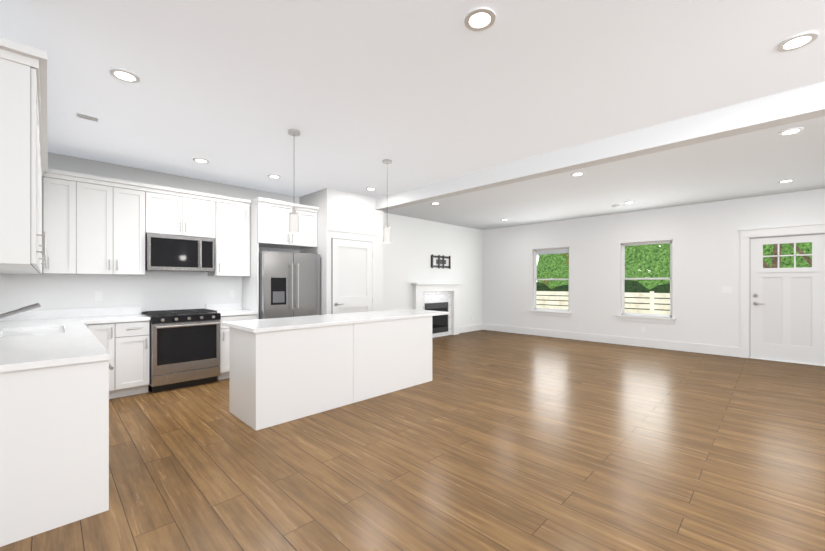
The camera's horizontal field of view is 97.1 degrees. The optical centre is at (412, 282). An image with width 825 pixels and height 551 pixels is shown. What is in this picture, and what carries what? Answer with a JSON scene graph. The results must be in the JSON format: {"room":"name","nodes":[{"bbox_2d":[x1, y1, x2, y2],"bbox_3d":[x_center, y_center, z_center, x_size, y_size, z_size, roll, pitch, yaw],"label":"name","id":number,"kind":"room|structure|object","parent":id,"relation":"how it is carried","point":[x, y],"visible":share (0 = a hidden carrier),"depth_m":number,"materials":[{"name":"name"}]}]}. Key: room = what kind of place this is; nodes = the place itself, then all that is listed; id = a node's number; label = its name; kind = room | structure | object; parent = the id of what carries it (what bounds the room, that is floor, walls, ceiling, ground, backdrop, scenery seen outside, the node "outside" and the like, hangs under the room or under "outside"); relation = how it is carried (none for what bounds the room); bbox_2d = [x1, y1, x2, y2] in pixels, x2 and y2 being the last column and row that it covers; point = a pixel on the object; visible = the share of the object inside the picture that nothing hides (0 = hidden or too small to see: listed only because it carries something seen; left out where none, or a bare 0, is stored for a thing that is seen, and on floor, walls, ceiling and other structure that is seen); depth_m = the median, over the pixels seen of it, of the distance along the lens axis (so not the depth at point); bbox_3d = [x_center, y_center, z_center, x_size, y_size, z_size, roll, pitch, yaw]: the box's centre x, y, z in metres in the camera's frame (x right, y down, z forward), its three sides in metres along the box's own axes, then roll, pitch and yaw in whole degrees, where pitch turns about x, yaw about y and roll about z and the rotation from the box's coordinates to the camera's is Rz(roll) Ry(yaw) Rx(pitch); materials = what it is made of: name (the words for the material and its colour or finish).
{"room":"kitchen and living room","nodes":[
{"label":"kitchen and living room","id":0,"kind":"room"},
{"bbox_2d":[0,152,481,326],"bbox_3d":[-2.422,-0.090,6.028,0.150,2.820,12.600,0,0,45],"label":"wall","id":1,"kind":"structure","parent":0,"point":[412,247],"depth_m":5.32,"materials":[{"name":"paint"}]},
{"bbox_2d":[95,291,101,300],"bbox_3d":[-3.862,0.160,4.477,0.006,0.120,0.070,0,0,45],"label":"outlet","id":2,"kind":"object","parent":1,"relation":"attached to","point":[98,294],"depth_m":4.48,"materials":[{"name":"white plastic"}]},
{"bbox_2d":[43,168,250,276],"bbox_3d":[-3.296,-0.662,4.767,0.392,1.125,2.170,0,0,45],"label":"upper cabinets","id":3,"kind":"object","parent":1,"relation":"attached to","point":[95,225],"depth_m":4.38,"materials":[{"name":"white paint"}]},
{"bbox_2d":[145,233,213,271],"bbox_3d":[-3.128,-0.387,4.882,0.462,0.456,0.756,0,0,45],"label":"over-the-range microwave","id":4,"kind":"object","parent":1,"relation":"attached to","point":[163,252],"visible":0.98,"depth_m":4.72,"materials":[{"name":"silver metal"}]},
{"bbox_2d":[229,290,233,296],"bbox_3d":[-2.766,0.160,5.573,0.006,0.120,0.070,0,0,45],"label":"outlet","id":5,"kind":"object","parent":1,"relation":"attached to","point":[231,292],"depth_m":5.57,"materials":[{"name":"white plastic"}]},
{"bbox_2d":[431,254,450,268],"bbox_3d":[0.713,-0.525,9.031,0.030,0.330,0.740,0,0,45],"label":"bracket","id":6,"kind":"object","parent":1,"relation":"attached to","point":[439,261],"visible":0.92,"depth_m":9.00,"materials":[{"name":"black metal"}]},
{"bbox_2d":[459,324,482,332],"bbox_3d":[0.405,1.235,8.738,0.016,0.170,4.410,0,0,45],"label":"baseboard","id":7,"kind":"structure","parent":1,"relation":"attached to","point":[469,328],"depth_m":9.90,"materials":[{"name":"white paint"}]},
{"bbox_2d":[299,188,382,314],"bbox_3d":[-1.252,-0.090,6.456,0.900,2.820,1.160,0,0,45],"label":"wall","id":8,"kind":"structure","parent":0,"point":[344,211],"depth_m":6.02,"materials":[{"name":"paint"}]},
{"bbox_2d":[325,228,376,314],"bbox_3d":[-0.996,0.234,6.052,0.032,2.172,1.020,0,0,45],"label":"door frame","id":9,"kind":"structure","parent":8,"relation":"attached to","point":[342,234],"depth_m":5.87,"materials":[{"name":"white paint"}]},
{"bbox_2d":[332,238,372,313],"bbox_3d":[-0.973,0.298,6.032,0.091,2.019,0.814,0,0,45],"label":"pantry door","id":10,"kind":"structure","parent":8,"relation":"in","point":[351,276],"depth_m":6.03,"materials":[{"name":"white paint"}]},
{"bbox_2d":[0,330,824,550],"bbox_3d":[0.990,1.350,2.616,9.800,0.060,12.600,0,0,45],"label":"floor","id":11,"kind":"structure","parent":0,"point":[485,440],"depth_m":2.68,"materials":[{"name":"brown wood"}]},
{"bbox_2d":[0,329,113,546],"bbox_3d":[-2.885,0.881,2.804,2.555,0.878,0.679,0,0,45],"label":"base cabinet","id":12,"kind":"object","parent":11,"relation":"on","point":[54,447],"visible":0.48,"depth_m":1.95,"materials":[{"name":"white paint"}]},
{"bbox_2d":[0,308,109,371],"bbox_3d":[-3.093,0.374,2.997,3.182,0.136,0.660,0,0,45],"label":"countertop","id":13,"kind":"structure","parent":12,"relation":"on","point":[76,341],"depth_m":2.53,"materials":[{"name":"white stone"}]},
{"bbox_2d":[0,303,40,318],"bbox_3d":[-3.360,0.289,3.068,0.111,0.233,0.318,0,0,45],"label":"pull-down faucet","id":14,"kind":"object","parent":13,"relation":"on","point":[25,308],"visible":1,"depth_m":3.07,"materials":[{"name":"silver metal"}]},
{"bbox_2d":[85,314,256,398],"bbox_3d":[-3.099,0.881,4.775,0.658,0.878,1.880,0,0,45],"label":"base cabinets","id":15,"kind":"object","parent":11,"relation":"on","point":[126,345],"depth_m":4.22,"materials":[{"name":"white paint"}]},
{"bbox_2d":[84,306,149,322],"bbox_3d":[-3.541,0.374,4.332,0.660,0.136,0.593,0,0,45],"label":"countertop","id":16,"kind":"structure","parent":15,"relation":"on","point":[111,314],"depth_m":4.47,"materials":[{"name":"white stone"}]},
{"bbox_2d":[206,303,257,315],"bbox_3d":[-2.616,0.374,5.270,0.642,0.136,0.504,0,0,45],"label":"countertop","id":17,"kind":"structure","parent":15,"relation":"on","point":[226,309],"depth_m":5.37,"materials":[{"name":"white stone"}]},
{"bbox_2d":[142,309,220,392],"bbox_3d":[-3.027,0.844,4.780,0.743,0.952,0.760,0,0,45],"label":"gas range","id":18,"kind":"object","parent":11,"relation":"on","point":[184,347],"visible":1,"depth_m":4.54,"materials":[{"name":"silver metal"}]},
{"bbox_2d":[242,197,318,318],"bbox_3d":[-2.089,0.048,5.783,0.662,2.545,0.960,0,0,45],"label":"cabinet","id":19,"kind":"object","parent":11,"relation":"on","point":[269,223],"visible":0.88,"depth_m":5.46,"materials":[{"name":"white paint"}]},
{"bbox_2d":[259,250,319,318],"bbox_3d":[-2.027,0.422,5.725,0.791,1.795,0.900,0,0,45],"label":"fridge","id":20,"kind":"object","parent":11,"relation":"on","point":[289,284],"visible":0.54,"depth_m":5.42,"materials":[{"name":"silver metal"}]},
{"bbox_2d":[229,322,368,430],"bbox_3d":[-1.205,0.881,3.935,0.690,0.878,1.241,0,0,45],"label":"base cabinet","id":21,"kind":"object","parent":11,"relation":"on","point":[279,377],"depth_m":3.58,"materials":[{"name":"white paint"}]},
{"bbox_2d":[222,309,448,332],"bbox_3d":[-0.736,0.424,4.470,0.838,0.036,2.720,0,0,45],"label":"countertop","id":22,"kind":"structure","parent":21,"relation":"on","point":[271,324],"depth_m":4.05,"materials":[{"name":"white stone"}]},
{"bbox_2d":[369,316,431,397],"bbox_3d":[-0.418,0.881,4.731,0.678,0.878,1.241,0,0,45],"label":"panel","id":23,"kind":"object","parent":11,"relation":"on","point":[400,350],"depth_m":4.49,"materials":[{"name":"white paint"}]},
{"bbox_2d":[411,283,462,334],"bbox_3d":[0.635,0.657,8.840,0.190,1.325,1.720,0,0,45],"label":"mantel surround","id":24,"kind":"object","parent":11,"relation":"on","point":[419,289],"visible":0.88,"depth_m":8.92,"materials":[{"name":"white paint"}]},
{"bbox_2d":[423,291,451,337],"bbox_3d":[0.587,0.761,8.888,0.055,1.118,1.156,0,0,45],"label":"tile insert","id":25,"kind":"object","parent":24,"relation":"in","point":[438,301],"visible":0.67,"depth_m":8.96,"materials":[{"name":"tile"}]},
{"bbox_2d":[0,0,824,229],"bbox_3d":[0.990,-1.540,2.616,9.800,0.080,12.600,0,0,45],"label":"ceiling","id":26,"kind":"structure","parent":0,"point":[418,93],"depth_m":2.85,"materials":[{"name":"white paint"}]},
{"bbox_2d":[76,113,98,121],"bbox_3d":[-2.935,-1.494,3.288,0.100,0.013,0.150,0,0,45],"label":"ceiling vent","id":27,"kind":"object","parent":26,"relation":"in","point":[87,117],"depth_m":3.27,"materials":[{"name":"silver metal"}]},
{"bbox_2d":[109,68,139,82],"bbox_3d":[-2.064,-1.494,2.612,0.196,0.012,0.175,0,0,45],"label":"recessed light","id":28,"kind":"object","parent":26,"relation":"in","point":[121,74],"depth_m":2.62,"materials":[{"name":"white paint"}]},
{"bbox_2d":[193,158,209,163],"bbox_3d":[-2.572,-1.494,4.433,0.205,0.012,0.180,0,0,45],"label":"recessed light","id":29,"kind":"object","parent":26,"relation":"in","point":[199,160],"depth_m":4.44,"materials":[{"name":"white paint"}]},
{"bbox_2d":[288,129,299,233],"bbox_3d":[-1.174,-0.998,3.606,0.120,1.005,0.120,0,0,45],"label":"pendant light","id":30,"kind":"object","parent":26,"relation":"hanging from","point":[293,222],"visible":1,"depth_m":3.57,"materials":[{"name":"white glass"}]},
{"bbox_2d":[382,159,391,242],"bbox_3d":[-0.311,-0.998,4.469,0.120,1.005,0.120,0,0,45],"label":"pendant light","id":31,"kind":"object","parent":26,"relation":"hanging from","point":[387,234],"visible":1,"depth_m":4.43,"materials":[{"name":"white glass"}]},
{"bbox_2d":[464,7,495,30],"bbox_3d":[0.379,-1.494,2.057,0.181,0.012,0.187,0,0,45],"label":"recessed light","id":32,"kind":"object","parent":26,"relation":"in","point":[479,18],"depth_m":2.06,"materials":[{"name":"white paint"}]},
{"bbox_2d":[376,81,824,210],"bbox_3d":[2.454,-1.397,3.444,8.600,0.205,0.180,0,0,45],"label":"ceiling beam","id":33,"kind":"structure","parent":26,"relation":"attached to","point":[792,106],"depth_m":3.54,"materials":[{"name":"white paint"}]},
{"bbox_2d":[778,127,803,135],"bbox_3d":[3.718,-1.494,3.577,0.171,0.012,0.211,0,0,45],"label":"recessed light","id":34,"kind":"object","parent":26,"relation":"in","point":[790,131],"depth_m":3.59,"materials":[{"name":"white paint"}]},
{"bbox_2d":[777,31,817,51],"bbox_3d":[2.374,-1.494,2.246,0.171,0.012,0.199,0,0,45],"label":"recessed light","id":35,"kind":"object","parent":26,"relation":"in","point":[797,41],"depth_m":2.25,"materials":[{"name":"white paint"}]},
{"bbox_2d":[537,250,568,254],"bbox_3d":[3.535,0.270,10.536,3.700,3.000,2.200,0,0,45],"label":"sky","id":36,"kind":"structure","parent":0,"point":[553,252],"depth_m":11.11,"materials":[{"name":"white"}]},
{"bbox_2d":[482,188,824,347],"bbox_3d":[5.392,-0.090,7.018,9.500,2.820,0.150,0,0,45],"label":"wall","id":37,"kind":"structure","parent":0,"point":[705,237],"depth_m":7.50,"materials":[{"name":"paint"}]},
{"bbox_2d":[530,246,571,316],"bbox_3d":[3.410,-0.035,8.957,1.035,1.660,0.180,0,0,45],"label":"window","id":38,"kind":"structure","parent":37,"relation":"in","point":[552,312],"depth_m":9.06,"materials":[{"name":"white paint"}]},
{"bbox_2d":[483,324,739,356],"bbox_3d":[3.908,1.235,8.384,5.470,0.170,0.016,0,0,45],"label":"baseboard","id":39,"kind":"structure","parent":37,"relation":"attached to","point":[697,348],"depth_m":7.73,"materials":[{"name":"white paint"}]},
{"bbox_2d":[617,239,675,323],"bbox_3d":[4.831,-0.035,7.536,1.035,1.660,0.180,0,0,45],"label":"window","id":40,"kind":"structure","parent":37,"relation":"in","point":[659,317],"depth_m":7.57,"materials":[{"name":"white paint"}]},
{"bbox_2d":[722,286,731,292],"bbox_3d":[5.703,0.120,6.594,0.140,0.120,0.010,0,0,45],"label":"light switch","id":41,"kind":"object","parent":37,"relation":"attached to","point":[725,289],"depth_m":6.60,"materials":[{"name":"white plastic"}]},
{"bbox_2d":[738,223,824,365],"bbox_3d":[6.274,0.182,6.104,1.200,2.275,0.176,0,0,45],"label":"door frame","id":42,"kind":"structure","parent":37,"relation":"attached to","point":[746,235],"depth_m":6.39,"materials":[{"name":"white paint"}]},
{"bbox_2d":[750,234,824,364],"bbox_3d":[6.253,0.260,6.084,0.905,2.096,0.103,0,0,45],"label":"entry door","id":43,"kind":"structure","parent":37,"relation":"in","point":[787,314],"depth_m":6.07,"materials":[{"name":"white paint"}]},
{"bbox_3d":[-3.373,-0.090,2.722,3.180,2.820,0.120,0,0,45],"label":"wall","id":44,"kind":"structure","parent":0,"visible":0},
{"bbox_2d":[0,37,47,273],"bbox_3d":[-3.193,-0.662,2.909,3.160,1.125,0.392,0,0,45],"label":"upper cabinet","id":45,"kind":"object","parent":44,"relation":"attached to","point":[23,125],"depth_m":1.90,"materials":[{"name":"white paint"}]},
{"label":"outside","id":46,"kind":"structure","parent":0,"visible":0},
{"bbox_3d":[12.321,1.795,15.150,28.000,0.050,21.150,0,0,45],"label":"grass","id":47,"kind":"structure","parent":46,"visible":0},
{"bbox_2d":[536,291,669,314],"bbox_3d":[6.972,1.005,10.508,23.000,1.530,0.120,0,0,45],"label":"fence","id":48,"kind":"object","parent":47,"relation":"on","point":[651,306],"depth_m":10.80,"materials":[{"name":"white wood"}]},
{"bbox_2d":[536,242,811,310],"bbox_3d":[8.511,-1.938,13.107,24.926,7.429,8.633,0,0,45],"label":"hedge","id":49,"kind":"object","parent":47,"relation":"on","point":[645,270],"depth_m":12.60,"materials":[{"name":"green plant"}]}
]}

